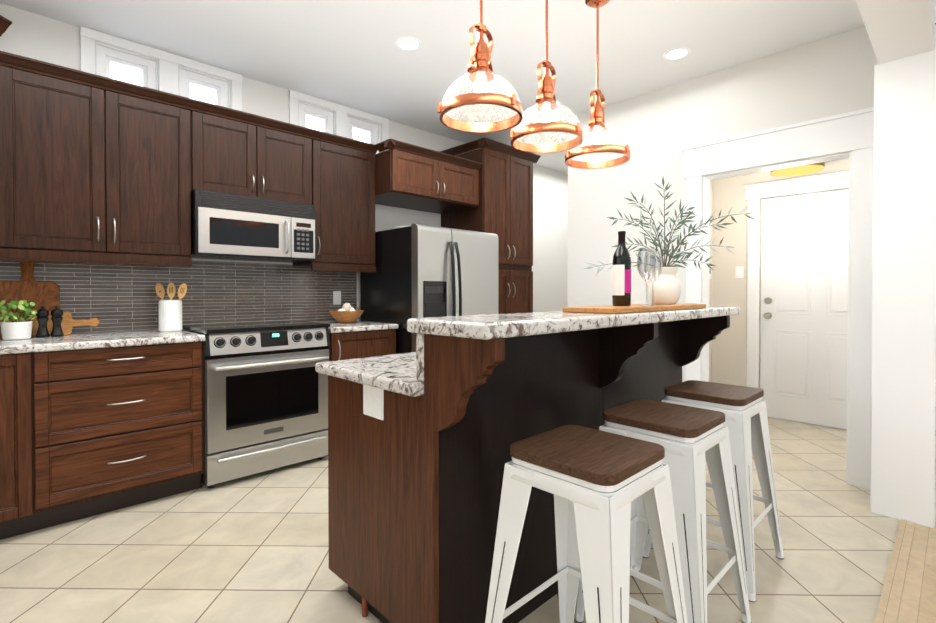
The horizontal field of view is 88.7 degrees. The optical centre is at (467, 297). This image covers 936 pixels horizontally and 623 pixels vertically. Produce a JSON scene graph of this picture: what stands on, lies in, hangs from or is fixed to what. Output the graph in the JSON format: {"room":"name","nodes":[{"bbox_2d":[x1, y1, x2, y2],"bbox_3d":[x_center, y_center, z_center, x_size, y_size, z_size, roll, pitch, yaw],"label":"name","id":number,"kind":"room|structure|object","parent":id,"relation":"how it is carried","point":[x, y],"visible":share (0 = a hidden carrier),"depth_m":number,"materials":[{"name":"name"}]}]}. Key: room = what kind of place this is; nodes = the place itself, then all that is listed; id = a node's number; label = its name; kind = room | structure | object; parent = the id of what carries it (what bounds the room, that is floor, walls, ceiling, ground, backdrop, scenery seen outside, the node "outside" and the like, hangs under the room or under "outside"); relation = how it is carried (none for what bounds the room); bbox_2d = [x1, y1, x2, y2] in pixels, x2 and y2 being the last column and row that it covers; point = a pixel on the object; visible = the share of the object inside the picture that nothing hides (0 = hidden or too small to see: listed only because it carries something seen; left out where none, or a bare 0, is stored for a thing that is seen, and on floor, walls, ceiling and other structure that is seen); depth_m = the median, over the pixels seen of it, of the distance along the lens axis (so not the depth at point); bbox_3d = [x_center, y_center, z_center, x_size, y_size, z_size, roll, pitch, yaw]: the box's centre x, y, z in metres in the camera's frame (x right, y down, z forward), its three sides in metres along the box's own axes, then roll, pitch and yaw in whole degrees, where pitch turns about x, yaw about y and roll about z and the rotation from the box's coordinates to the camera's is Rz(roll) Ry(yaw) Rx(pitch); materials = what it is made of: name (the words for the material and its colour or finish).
{"room":"kitchen","nodes":[
{"label":"kitchen","id":0,"kind":"room"},
{"bbox_2d":[0,3,567,333],"bbox_3d":[-0.694,-0.262,4.593,7.720,2.780,0.120,-1,1,-44],"label":"wall","id":1,"kind":"structure","parent":0,"point":[38,37],"depth_m":4.51,"materials":[{"name":"white paint"}]},
{"bbox_2d":[0,51,207,262],"bbox_3d":[-2.151,-0.741,2.840,0.954,0.975,0.346,-1,1,-44],"label":"upper cabinet","id":2,"kind":"object","parent":1,"relation":"attached to","point":[96,169],"depth_m":2.66,"materials":[{"name":"brown wood"}]},
{"bbox_2d":[0,260,356,332],"bbox_3d":[-2.158,-0.020,3.083,3.272,0.466,0.008,-1,1,-44],"label":"backsplash","id":3,"kind":"structure","parent":1,"relation":"attached to","point":[116,297],"depth_m":3.34,"materials":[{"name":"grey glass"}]},
{"bbox_2d":[333,291,340,304],"bbox_3d":[-1.117,0.004,4.084,0.072,0.116,0.008,-1,1,-44],"label":"outlet","id":4,"kind":"object","parent":3,"relation":"attached to","point":[336,297],"visible":1,"depth_m":4.08,"materials":[{"name":"white plastic"}]},
{"bbox_2d":[179,67,228,107],"bbox_3d":[-1.879,-1.351,3.397,0.323,0.445,0.076,-1,1,-44],"label":"window","id":5,"kind":"structure","parent":1,"relation":"in","point":[218,86],"depth_m":3.39,"materials":[{"name":"white plastic"}]},
{"bbox_2d":[204,103,267,198],"bbox_3d":[-1.690,-0.956,3.286,0.464,0.555,0.346,-1,1,-44],"label":"upper cabinet","id":6,"kind":"object","parent":1,"relation":"attached to","point":[237,140],"depth_m":3.19,"materials":[{"name":"brown wood"}]},
{"bbox_2d":[191,189,315,262],"bbox_3d":[-1.524,-0.473,3.363,0.794,0.403,0.475,-1,1,-44],"label":"microwave","id":7,"kind":"object","parent":6,"relation":"attached to","point":[225,226],"visible":1,"depth_m":3.19,"materials":[{"name":"silver metal"}]},
{"bbox_2d":[268,119,315,204],"bbox_3d":[-1.446,-0.958,3.523,0.462,0.555,0.346,-1,1,-44],"label":"upper cabinet","id":8,"kind":"object","parent":1,"relation":"attached to","point":[291,147],"depth_m":3.45,"materials":[{"name":"brown wood"}]},
{"bbox_2d":[299,101,334,134],"bbox_3d":[-1.273,-1.358,3.985,0.314,0.445,0.076,-1,1,-44],"label":"window","id":9,"kind":"structure","parent":1,"relation":"in","point":[326,116],"depth_m":3.99,"materials":[{"name":"white plastic"}]},
{"bbox_2d":[293,131,379,266],"bbox_3d":[-1.102,-0.752,3.859,0.620,0.975,0.346,-1,1,-44],"label":"upper cabinet","id":10,"kind":"object","parent":1,"relation":"attached to","point":[346,197],"depth_m":3.76,"materials":[{"name":"brown wood"}]},
{"bbox_2d":[347,115,378,153],"bbox_3d":[-0.957,-1.361,4.293,0.331,0.445,0.076,-1,1,-44],"label":"window","id":11,"kind":"structure","parent":1,"relation":"in","point":[371,129],"depth_m":4.31,"materials":[{"name":"white plastic"}]},
{"bbox_2d":[376,139,447,209],"bbox_3d":[-0.603,-1.046,4.188,0.554,0.395,0.566,-1,1,-44],"label":"upper cabinet","id":12,"kind":"object","parent":1,"relation":"attached to","point":[408,176],"depth_m":3.96,"materials":[{"name":"brown wood"}]},
{"bbox_2d":[412,155,479,213],"bbox_3d":[-0.289,-1.049,4.493,0.555,0.395,0.566,-1,1,-44],"label":"upper cabinet","id":13,"kind":"object","parent":1,"relation":"attached to","point":[463,174],"depth_m":4.37,"materials":[{"name":"brown wood"}]},
{"bbox_2d":[0,0,864,173],"bbox_3d":[1.335,-1.463,1.071,11.500,0.540,8.000,-1,1,-44],"label":"ceiling","id":14,"kind":"structure","parent":0,"point":[349,53],"depth_m":3.03,"materials":[{"name":"white paint"}]},
{"bbox_2d":[395,36,421,50],"bbox_3d":[-0.383,-1.632,3.081,0.176,0.006,0.176,-1,1,-44],"label":"recessed light","id":15,"kind":"object","parent":14,"relation":"in","point":[407,43],"visible":1,"depth_m":3.07,"materials":[{"name":"white"}]},
{"bbox_2d":[438,0,522,132],"bbox_3d":[0.058,-1.180,1.973,0.346,0.884,0.356,-1,1,-44],"label":"pendant light","id":16,"kind":"object","parent":14,"relation":"hanging from","point":[481,75],"visible":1,"depth_m":1.95,"materials":[{"name":"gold metal"}]},
{"bbox_2d":[510,0,583,152],"bbox_3d":[0.380,-1.184,2.287,0.346,0.884,0.356,-1,1,-44],"label":"pendant light","id":17,"kind":"object","parent":14,"relation":"hanging from","point":[547,105],"visible":1,"depth_m":2.27,"materials":[{"name":"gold metal"}]},
{"bbox_2d":[565,0,630,168],"bbox_3d":[0.710,-1.187,2.607,0.346,0.884,0.356,-1,1,-44],"label":"pendant light","id":18,"kind":"object","parent":14,"relation":"hanging from","point":[597,127],"visible":0.98,"depth_m":2.60,"materials":[{"name":"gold metal"}]},
{"bbox_2d":[663,47,690,59],"bbox_3d":[1.401,-1.634,3.211,0.176,0.006,0.176,-1,1,-44],"label":"recessed light","id":19,"kind":"object","parent":14,"relation":"in","point":[677,53],"visible":1,"depth_m":3.20,"materials":[{"name":"white"}]},
{"bbox_2d":[771,162,824,176],"bbox_3d":[2.807,-1.151,4.081,0.380,0.150,0.380,-1,1,-44],"label":"flush-mount ceiling light","id":20,"kind":"object","parent":14,"relation":"attached to","point":[802,169],"visible":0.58,"depth_m":4.05,"materials":[{"name":"yellow glass"}]},
{"bbox_2d":[0,417,900,622],"bbox_3d":[0.529,1.172,3.350,7.720,0.060,3.650,-1,1,-44],"label":"floor","id":21,"kind":"structure","parent":0,"point":[253,548],"depth_m":2.12,"materials":[{"name":"tile"}]},
{"bbox_2d":[0,341,204,539],"bbox_3d":[-2.115,0.705,2.669,1.021,0.888,0.665,-1,1,-44],"label":"base cabinet","id":22,"kind":"object","parent":21,"relation":"on","point":[85,433],"depth_m":2.47,"materials":[{"name":"brown wood"}]},
{"bbox_2d":[0,321,398,354],"bbox_3d":[-1.821,0.238,2.735,3.257,0.039,0.960,-1,1,-44],"label":"countertop","id":23,"kind":"structure","parent":22,"relation":"on","point":[33,344],"depth_m":2.61,"materials":[{"name":"stone"}]},
{"bbox_2d":[0,300,36,339],"bbox_3d":[-2.395,0.116,2.511,0.200,0.208,0.201,-1,1,-44],"label":"plant","id":24,"kind":"object","parent":23,"relation":"on","point":[20,328],"visible":1,"depth_m":2.50,"materials":[{"name":"green plant"}]},
{"bbox_2d":[0,261,59,337],"bbox_3d":[-2.485,0.006,2.701,0.275,0.430,0.088,-1,1,-44],"label":"cutting board","id":25,"kind":"object","parent":23,"relation":"on","point":[30,289],"visible":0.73,"depth_m":2.71,"materials":[{"name":"brown wood"}]},
{"bbox_2d":[36,306,49,337],"bbox_3d":[-2.338,0.133,2.630,0.058,0.172,0.058,-1,1,-44],"label":"pepper mill","id":26,"kind":"object","parent":23,"relation":"on","point":[42,315],"visible":0.98,"depth_m":2.61,"materials":[{"name":"black wood"}]},
{"bbox_2d":[50,306,63,336],"bbox_3d":[-2.298,0.132,2.675,0.058,0.172,0.058,-1,1,-44],"label":"pepper mill","id":27,"kind":"object","parent":23,"relation":"on","point":[56,313],"visible":1,"depth_m":2.66,"materials":[{"name":"black wood"}]},
{"bbox_2d":[32,311,99,336],"bbox_3d":[-2.325,0.149,2.777,0.303,0.140,0.039,-1,1,-44],"label":"paddle board","id":28,"kind":"object","parent":23,"relation":"on","point":[68,323],"visible":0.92,"depth_m":2.77,"materials":[{"name":"brown wood"}]},
{"bbox_2d":[155,283,186,331],"bbox_3d":[-1.891,0.060,3.050,0.149,0.308,0.137,-1,1,-44],"label":"crock","id":29,"kind":"object","parent":23,"relation":"on","point":[170,315],"visible":1,"depth_m":3.02,"materials":[{"name":"white ceramic"}]},
{"bbox_2d":[329,303,363,322],"bbox_3d":[-0.980,0.123,3.858,0.276,0.164,0.276,-1,1,-44],"label":"bowl","id":30,"kind":"object","parent":23,"relation":"on","point":[347,313],"visible":1,"depth_m":3.79,"materials":[{"name":"brown wood"}]},
{"bbox_2d":[182,320,329,487],"bbox_3d":[-1.447,0.663,3.283,0.786,0.958,0.700,-1,1,-44],"label":"stove","id":31,"kind":"object","parent":21,"relation":"on","point":[265,396],"visible":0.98,"depth_m":3.04,"materials":[{"name":"silver metal"}]},
{"bbox_2d":[326,329,395,455],"bbox_3d":[-0.984,0.692,3.796,0.584,0.888,0.624,-1,1,-44],"label":"base cabinet","id":32,"kind":"object","parent":21,"relation":"on","point":[358,344],"depth_m":3.56,"materials":[{"name":"brown wood"}]},
{"bbox_2d":[360,224,497,353],"bbox_3d":[-0.310,0.282,4.188,0.902,1.700,0.885,-1,1,-44],"label":"fridge","id":33,"kind":"object","parent":21,"relation":"on","point":[423,271],"visible":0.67,"depth_m":3.83,"materials":[{"name":"silver metal"}]},
{"bbox_2d":[440,137,540,313],"bbox_3d":[0.219,-0.173,4.924,0.847,2.595,0.671,-1,1,-44],"label":"pantry","id":34,"kind":"object","parent":21,"relation":"on","point":[503,210],"visible":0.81,"depth_m":4.70,"materials":[{"name":"brown wood"}]},
{"bbox_2d":[328,316,729,622],"bbox_3d":[0.407,0.627,2.209,1.836,1.056,0.903,-1,1,-44],"label":"kitchen island","id":35,"kind":"object","parent":21,"relation":"on","point":[414,489],"visible":0.65,"depth_m":1.64,"materials":[{"name":"brown wood"}]},
{"bbox_2d":[315,306,740,396],"bbox_3d":[0.445,0.173,2.249,2.020,0.238,0.935,-1,1,-44],"label":"island countertop","id":36,"kind":"structure","parent":35,"relation":"on","point":[402,373],"depth_m":1.55,"materials":[{"name":"stone"}]},
{"bbox_2d":[562,303,705,313],"bbox_3d":[0.811,0.044,2.147,1.024,0.020,0.220,-1,1,-44],"label":"tray","id":37,"kind":"object","parent":36,"relation":"on","point":[612,309],"visible":0.96,"depth_m":1.87,"materials":[{"name":"brown wood"}]},
{"bbox_2d":[612,231,630,305],"bbox_3d":[0.637,-0.119,1.983,0.075,0.308,0.075,-1,1,-44],"label":"bottle","id":38,"kind":"object","parent":37,"relation":"on","point":[621,278],"visible":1,"depth_m":1.96,"materials":[{"name":"black glass"}]},
{"bbox_2d":[637,248,656,305],"bbox_3d":[0.740,-0.084,1.979,0.079,0.238,0.079,-1,1,-44],"label":"wine glass","id":39,"kind":"object","parent":37,"relation":"on","point":[640,265],"visible":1,"depth_m":1.97,"materials":[{"name":"clear glass"}]},
{"bbox_2d":[644,251,662,304],"bbox_3d":[0.820,-0.086,2.119,0.079,0.238,0.079,-1,1,-44],"label":"wine glass","id":40,"kind":"object","parent":37,"relation":"on","point":[660,268],"visible":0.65,"depth_m":2.11,"materials":[{"name":"clear glass"}]},
{"bbox_2d":[584,178,755,303],"bbox_3d":[0.963,-0.270,2.284,0.586,0.603,0.594,-1,1,-44],"label":"potted plant","id":41,"kind":"object","parent":37,"relation":"on","point":[666,287],"visible":0.92,"depth_m":2.27,"materials":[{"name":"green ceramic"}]},
{"bbox_2d":[485,425,687,622],"bbox_3d":[0.331,0.789,1.340,0.451,0.750,0.453,-1,1,-44],"label":"stool","id":42,"kind":"object","parent":21,"relation":"on","point":[595,482],"visible":1,"depth_m":1.29,"materials":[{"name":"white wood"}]},
{"bbox_2d":[575,399,750,622],"bbox_3d":[0.697,0.785,1.710,0.451,0.750,0.453,-1,1,-44],"label":"stool","id":43,"kind":"object","parent":21,"relation":"on","point":[689,439],"visible":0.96,"depth_m":1.60,"materials":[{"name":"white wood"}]},
{"bbox_2d":[642,380,783,601],"bbox_3d":[1.088,0.780,2.125,0.451,0.750,0.453,-1,1,-44],"label":"stool","id":44,"kind":"object","parent":21,"relation":"on","point":[743,409],"visible":0.69,"depth_m":2.00,"materials":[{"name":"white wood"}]},
{"bbox_2d":[567,114,578,306],"bbox_3d":[1.976,-0.270,5.347,2.840,2.780,0.120,-1,1,-44],"label":"wall","id":45,"kind":"structure","parent":0,"point":[573,173],"depth_m":4.35,"materials":[{"name":"white paint"}]},
{"bbox_2d":[709,180,712,381],"bbox_3d":[1.955,-0.090,4.409,1.260,2.440,0.120,-1,1,-44],"label":"wall","id":46,"kind":"structure","parent":0,"point":[711,181],"depth_m":4.79,"materials":[{"name":"beige paint"}]},
{"bbox_2d":[579,26,877,381],"bbox_3d":[1.778,-0.251,3.600,0.120,2.780,2.070,-1,1,-44],"label":"wall","id":47,"kind":"structure","parent":0,"point":[658,129],"depth_m":3.66,"materials":[{"name":"white paint"}]},
{"bbox_2d":[681,107,873,488],"bbox_3d":[2.173,-0.004,4.084,1.419,2.275,2.210,-1,1,-44],"label":"trim","id":48,"kind":"structure","parent":47,"relation":"attached to","point":[852,132],"depth_m":3.11,"materials":[{"name":"white wood"}]},
{"bbox_2d":[713,158,848,388],"bbox_3d":[2.956,-0.090,4.384,0.120,2.440,1.550,-1,1,-44],"label":"wall","id":49,"kind":"structure","parent":0,"point":[727,355],"depth_m":4.67,"materials":[{"name":"beige paint"}]},
{"bbox_2d":[735,266,743,277],"bbox_3d":[2.627,-0.242,4.627,0.008,0.116,0.072,-1,1,-44],"label":"light switch","id":50,"kind":"object","parent":49,"relation":"attached to","point":[739,271],"visible":1,"depth_m":4.63,"materials":[{"name":"white plastic"}]},
{"bbox_2d":[760,189,848,428],"bbox_3d":[3.067,0.100,4.187,0.108,2.040,0.900,-1,1,-44],"label":"door","id":51,"kind":"structure","parent":49,"relation":"in","point":[804,312],"depth_m":4.26,"materials":[{"name":"white wood"}]},
{"bbox_2d":[856,0,934,63],"bbox_3d":[1.798,-0.234,2.029,7.720,2.780,0.210,-1,1,-44],"label":"wall","id":52,"kind":"structure","parent":0,"point":[897,29],"depth_m":2.17,"materials":[{"name":"white paint"}]},
{"bbox_2d":[870,50,935,527],"bbox_3d":[2.243,-0.038,2.464,0.017,2.380,0.246,-1,1,-44],"label":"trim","id":53,"kind":"structure","parent":52,"relation":"attached to","point":[903,411],"depth_m":2.46,"materials":[{"name":"white paint"}]},
{"bbox_2d":[934,0,935,525],"bbox_3d":[3.493,-0.250,3.517,3.215,2.780,0.020,-1,1,-44],"label":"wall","id":54,"kind":"structure","parent":52,"relation":"attached to","point":[935,415],"depth_m":2.46,"materials":[{"name":"white paint"}]},
{"bbox_2d":[874,519,935,622],"bbox_3d":[2.606,1.208,-0.206,11.500,0.067,4.355,-1,1,-44],"label":"floor","id":55,"kind":"structure","parent":0,"point":[908,594],"depth_m":1.95,"materials":[{"name":"brown wood"}]},
{"label":"outside","id":56,"kind":"structure","parent":0,"visible":0},
{"bbox_2d":[110,63,367,142],"bbox_3d":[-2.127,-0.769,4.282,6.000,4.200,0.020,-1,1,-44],"label":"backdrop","id":57,"kind":"structure","parent":56,"point":[137,74],"depth_m":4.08,"materials":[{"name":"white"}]}
]}

